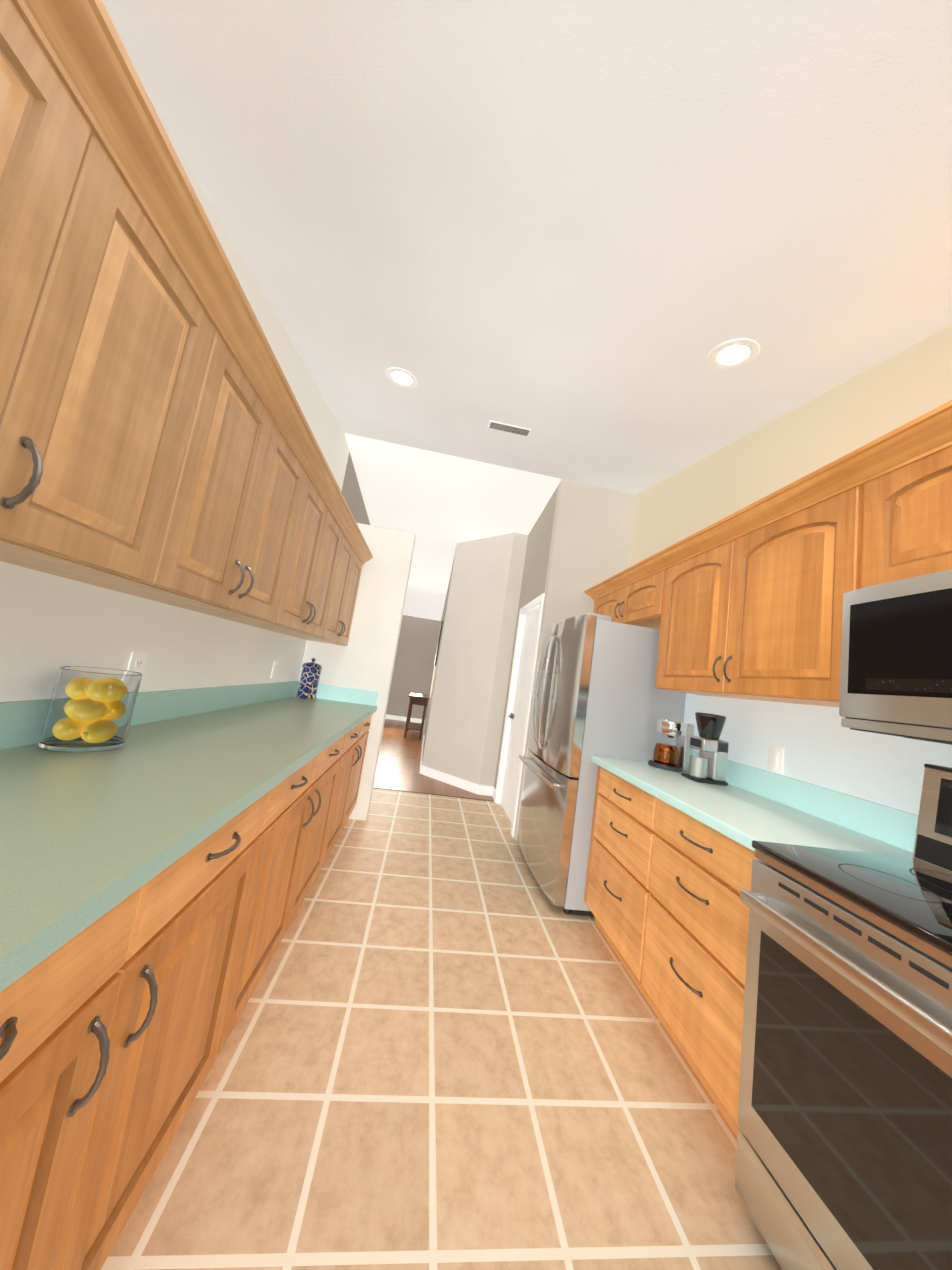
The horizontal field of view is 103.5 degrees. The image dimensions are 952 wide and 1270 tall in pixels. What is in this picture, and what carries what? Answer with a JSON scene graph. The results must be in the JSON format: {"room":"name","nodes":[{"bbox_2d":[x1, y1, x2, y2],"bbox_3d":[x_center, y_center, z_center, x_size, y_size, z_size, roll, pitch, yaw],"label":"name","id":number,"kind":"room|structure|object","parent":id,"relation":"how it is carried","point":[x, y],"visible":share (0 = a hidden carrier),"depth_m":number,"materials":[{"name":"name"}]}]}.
{"room":"kitchen","nodes":[
{"label":"kitchen","id":0,"kind":"room"},
{"bbox_2d":[0,83,369,701],"bbox_3d":[-1.564,-0.205,4.305,0.140,3.450,9.850,9,-7,-6],"label":"wall","id":1,"kind":"structure","parent":0,"point":[50,625],"depth_m":1.42,"materials":[{"name":"paint"}]},
{"bbox_2d":[0,0,231,595],"bbox_3d":[-0.854,-0.576,0.576,0.329,0.798,0.765,9,-7,-6],"label":"upper cabinet","id":2,"kind":"object","parent":1,"relation":"attached to","point":[158,442],"depth_m":0.68,"materials":[{"name":"brown wood"}]},
{"bbox_2d":[128,652,147,684],"bbox_3d":[-1.216,0.121,1.345,0.007,0.118,0.074,9,-7,-6],"label":"electrical outlet","id":3,"kind":"object","parent":1,"relation":"attached to","point":[138,661],"visible":0.52,"depth_m":1.34,"materials":[{"name":"white plastic"}]},
{"bbox_2d":[75,304,315,627],"bbox_3d":[-0.948,-0.503,1.323,0.329,0.798,0.747,9,-7,-6],"label":"upper cabinet","id":4,"kind":"object","parent":1,"relation":"attached to","point":[234,550],"depth_m":1.24,"materials":[{"name":"brown wood"}]},
{"bbox_2d":[271,661,278,677],"bbox_3d":[-1.366,0.236,2.550,0.007,0.118,0.074,9,-7,-6],"label":"electrical outlet","id":5,"kind":"object","parent":1,"relation":"attached to","point":[274,669],"visible":1,"depth_m":2.54,"materials":[{"name":"white plastic"}]},
{"bbox_2d":[230,460,347,639],"bbox_3d":[-1.040,-0.431,2.061,0.329,0.798,0.747,9,-7,-6],"label":"upper cabinet","id":6,"kind":"object","parent":1,"relation":"attached to","point":[316,566],"depth_m":2.04,"materials":[{"name":"brown wood"}]},
{"bbox_2d":[293,524,367,645],"bbox_3d":[-1.133,-0.359,2.800,0.329,0.798,0.751,9,-7,-6],"label":"upper cabinet","id":7,"kind":"object","parent":1,"relation":"attached to","point":[352,559],"depth_m":2.78,"materials":[{"name":"brown wood"}]},
{"bbox_2d":[299,523,415,820],"bbox_3d":[-1.075,0.252,3.198,0.725,2.440,0.130,9,-7,-6],"label":"wall","id":8,"kind":"structure","parent":0,"point":[364,658],"depth_m":3.18,"materials":[{"name":"paint"}]},
{"bbox_2d":[386,615,440,720],"bbox_3d":[-1.499,0.384,9.303,1.250,3.450,0.120,9,-7,-6],"label":"wall","id":9,"kind":"structure","parent":0,"point":[415,656],"depth_m":9.21,"materials":[{"name":"paint"}]},
{"bbox_2d":[385,714,421,722],"bbox_3d":[-1.786,2.013,9.036,1.080,0.105,0.023,9,-7,-6],"label":"baseboard","id":10,"kind":"structure","parent":9,"relation":"attached to","point":[393,717],"depth_m":9.03,"materials":[{"name":"white paint"}]},
{"bbox_2d":[373,719,493,800],"bbox_3d":[-0.952,1.940,6.647,3.700,0.064,5.562,9,-7,-6],"label":"floor","id":11,"kind":"structure","parent":0,"point":[398,764],"depth_m":4.74,"materials":[{"name":"brown wood"}]},
{"bbox_2d":[404,693,428,739],"bbox_3d":[-1.168,1.567,7.346,0.370,0.775,0.900,9,-7,-6],"label":"console table","id":12,"kind":"object","parent":11,"relation":"on","point":[419,699],"visible":1,"depth_m":6.96,"materials":[{"name":"brown wood"}]},
{"bbox_2d":[101,788,781,1269],"bbox_3d":[-0.093,1.273,-0.211,3.700,0.060,8.350,9,-7,-6],"label":"floor","id":13,"kind":"structure","parent":0,"point":[449,1044],"depth_m":1.13,"materials":[{"name":"beige tile"}]},
{"bbox_2d":[0,715,371,1269],"bbox_3d":[-1.022,0.863,1.538,0.658,0.876,3.037,9,-7,-6],"label":"base cabinet","id":14,"kind":"object","parent":13,"relation":"on","point":[118,1022],"visible":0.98,"depth_m":0.67,"materials":[{"name":"brown wood"}]},
{"bbox_2d":[0,681,377,991],"bbox_3d":[-0.546,0.341,0.958,1.303,0.156,4.402,9,-7,-6],"label":"countertop","id":15,"kind":"structure","parent":14,"relation":"on","point":[87,839],"depth_m":0.82,"materials":[{"name":"laminate"}]},
{"bbox_2d":[38,666,142,752],"bbox_3d":[-1.084,0.206,1.065,0.172,0.212,0.172,9,-7,-6],"label":"vase","id":16,"kind":"object","parent":15,"relation":"on","point":[90,709],"visible":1,"depth_m":1.00,"materials":[{"name":"clear glass"}]},
{"bbox_2d":[296,658,321,698],"bbox_3d":[-1.318,0.340,2.982,0.152,0.319,0.152,9,-7,-6],"label":"canister","id":17,"kind":"object","parent":15,"relation":"on","point":[309,680],"visible":1,"depth_m":2.92,"materials":[{"name":"ceramic"}]},
{"bbox_2d":[516,613,685,915],"bbox_3d":[0.792,0.815,2.708,0.807,1.764,0.940,9,-7,-6],"label":"refrigerator","id":18,"kind":"object","parent":13,"relation":"on","point":[597,692],"visible":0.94,"depth_m":2.30,"materials":[{"name":"grey metal"}]},
{"bbox_2d":[584,765,757,1137],"bbox_3d":[0.984,1.170,1.632,0.615,0.876,1.154,9,-7,-6],"label":"base cabinet","id":19,"kind":"object","parent":13,"relation":"on","point":[664,885],"visible":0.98,"depth_m":1.38,"materials":[{"name":"brown wood"}]},
{"bbox_2d":[591,749,917,857],"bbox_3d":[1.060,0.663,1.691,0.612,0.156,1.154,9,-7,-6],"label":"countertop","id":20,"kind":"structure","parent":19,"relation":"on","point":[747,806],"depth_m":1.42,"materials":[{"name":"laminate"}]},
{"bbox_2d":[648,719,694,771],"bbox_3d":[1.126,0.631,2.171,0.225,0.269,0.180,9,-7,-6],"label":"drip coffee maker","id":21,"kind":"object","parent":20,"relation":"on","point":[670,757],"visible":0.98,"depth_m":2.12,"materials":[{"name":"grey metal"}]},
{"bbox_2d":[681,712,728,785],"bbox_3d":[1.188,0.577,1.936,0.170,0.341,0.138,9,-7,-6],"label":"coffee grinder","id":22,"kind":"object","parent":20,"relation":"on","point":[708,764],"visible":1,"depth_m":1.89,"materials":[{"name":"silver plastic"}]},
{"bbox_2d":[735,764,951,1269],"bbox_3d":[1.068,0.908,0.694,0.684,1.202,0.759,9,-7,-6],"label":"electric range","id":23,"kind":"object","parent":13,"relation":"on","point":[844,1146],"visible":1,"depth_m":0.80,"materials":[{"name":"silver metal"}]},
{"bbox_2d":[422,531,530,789],"bbox_3d":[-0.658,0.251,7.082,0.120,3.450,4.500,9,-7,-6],"label":"wall","id":24,"kind":"structure","parent":0,"point":[433,681],"depth_m":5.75,"materials":[{"name":"paint"}]},
{"bbox_2d":[419,721,424,773],"bbox_3d":[-0.969,1.883,6.879,0.020,0.105,4.511,9,-7,-6],"label":"baseboard","id":25,"kind":"structure","parent":24,"relation":"attached to","point":[424,721],"depth_m":5.48,"materials":[{"name":"white paint"}]},
{"bbox_2d":[434,621,442,665],"bbox_3d":[-0.625,0.157,6.235,0.024,0.710,0.700,9,-7,-6],"label":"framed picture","id":26,"kind":"object","parent":24,"relation":"attached to","point":[438,643],"visible":1,"depth_m":5.90,"materials":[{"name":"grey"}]},
{"bbox_2d":[421,765,494,797],"bbox_3d":[-0.238,1.706,4.422,0.810,0.105,0.595,9,-7,-6],"label":"baseboard","id":27,"kind":"structure","parent":24,"relation":"attached to","point":[472,787],"depth_m":4.31,"materials":[{"name":"white paint"}]},
{"bbox_2d":[496,486,557,802],"bbox_3d":[0.568,0.052,3.813,0.120,3.450,0.900,9,-7,-6],"label":"wall","id":28,"kind":"structure","parent":0,"point":[537,560],"depth_m":3.83,"materials":[{"name":"beige paint"}]},
{"bbox_2d":[494,593,544,836],"bbox_3d":[0.466,0.708,3.706,0.136,2.107,0.884,9,-7,-6],"label":"door frame","id":29,"kind":"structure","parent":28,"relation":"attached to","point":[511,696],"depth_m":3.98,"materials":[{"name":"white paint"}]},
{"bbox_2d":[501,608,539,823],"bbox_3d":[0.436,0.741,3.699,0.097,2.016,0.718,9,-7,-6],"label":"door leaf","id":30,"kind":"structure","parent":28,"relation":"in","point":[518,716],"depth_m":3.75,"materials":[{"name":"white paint"}]},
{"bbox_2d":[102,0,951,620],"bbox_3d":[0.198,-1.263,2.832,2.950,0.825,13.800,9,-7,-6],"label":"ceiling","id":31,"kind":"structure","parent":0,"point":[580,238],"depth_m":1.18,"materials":[{"name":"paint"}]},
{"bbox_2d":[386,367,417,387],"bbox_3d":[-0.442,-1.535,2.242,0.192,0.041,0.188,9,-7,-6],"label":"recessed light","id":32,"kind":"object","parent":31,"relation":"in","point":[398,376],"visible":1,"depth_m":2.24,"materials":[{"name":"white paint"}]},
{"bbox_2d":[488,420,531,435],"bbox_3d":[0.235,-1.449,2.633,0.300,0.028,0.099,9,-7,-6],"label":"ceiling vent","id":33,"kind":"object","parent":31,"relation":"in","point":[505,427],"visible":1,"depth_m":2.62,"materials":[{"name":"white metal"}]},
{"bbox_2d":[708,338,759,368],"bbox_3d":[1.123,-1.224,1.638,0.192,0.041,0.188,9,-7,-6],"label":"recessed light","id":34,"kind":"object","parent":31,"relation":"in","point":[732,355],"visible":1,"depth_m":1.63,"materials":[{"name":"white paint"}]},
{"bbox_2d":[514,479,635,840],"bbox_3d":[0.924,0.051,3.351,0.720,3.450,0.100,9,-7,-6],"label":"wall","id":35,"kind":"structure","parent":0,"point":[590,545],"depth_m":3.40,"materials":[{"name":"beige paint"}]},
{"bbox_2d":[628,325,951,814],"bbox_3d":[1.804,-0.238,-0.257,0.140,3.450,7.500,9,-7,-6],"label":"wall","id":36,"kind":"structure","parent":0,"point":[822,746],"depth_m":1.70,"materials":[{"name":"paint"}]},
{"bbox_2d":[592,556,663,628],"bbox_3d":[1.232,-0.231,2.787,0.318,0.366,0.986,9,-7,-6],"label":"upper cabinet","id":37,"kind":"object","parent":36,"relation":"attached to","point":[631,598],"depth_m":2.62,"materials":[{"name":"brown wood"}]},
{"bbox_2d":[655,460,851,706],"bbox_3d":[1.327,-0.112,1.752,0.318,0.810,1.050,9,-7,-6],"label":"upper cabinet","id":38,"kind":"object","parent":36,"relation":"attached to","point":[746,602],"depth_m":1.54,"materials":[{"name":"brown wood"}]},
{"bbox_2d":[767,744,783,773],"bbox_3d":[1.379,0.571,1.730,0.010,0.118,0.074,9,-7,-6],"label":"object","id":39,"kind":"object","parent":36,"relation":"attached to","point":[775,758],"visible":1,"depth_m":1.72,"materials":[{"name":"white plastic"}]},
{"bbox_2d":[848,408,951,591],"bbox_3d":[1.465,-0.370,0.868,0.318,0.464,0.772,9,-7,-6],"label":"upper cabinet","id":40,"kind":"object","parent":36,"relation":"attached to","point":[902,486],"depth_m":1.12,"materials":[{"name":"brown wood"}]},
{"bbox_2d":[839,569,951,744],"bbox_3d":[1.330,0.061,0.810,0.460,0.428,0.756,9,-7,-6],"label":"microwave","id":41,"kind":"object","parent":40,"relation":"attached to","point":[896,665],"visible":1,"depth_m":1.01,"materials":[{"name":"grey metal"}]}
]}

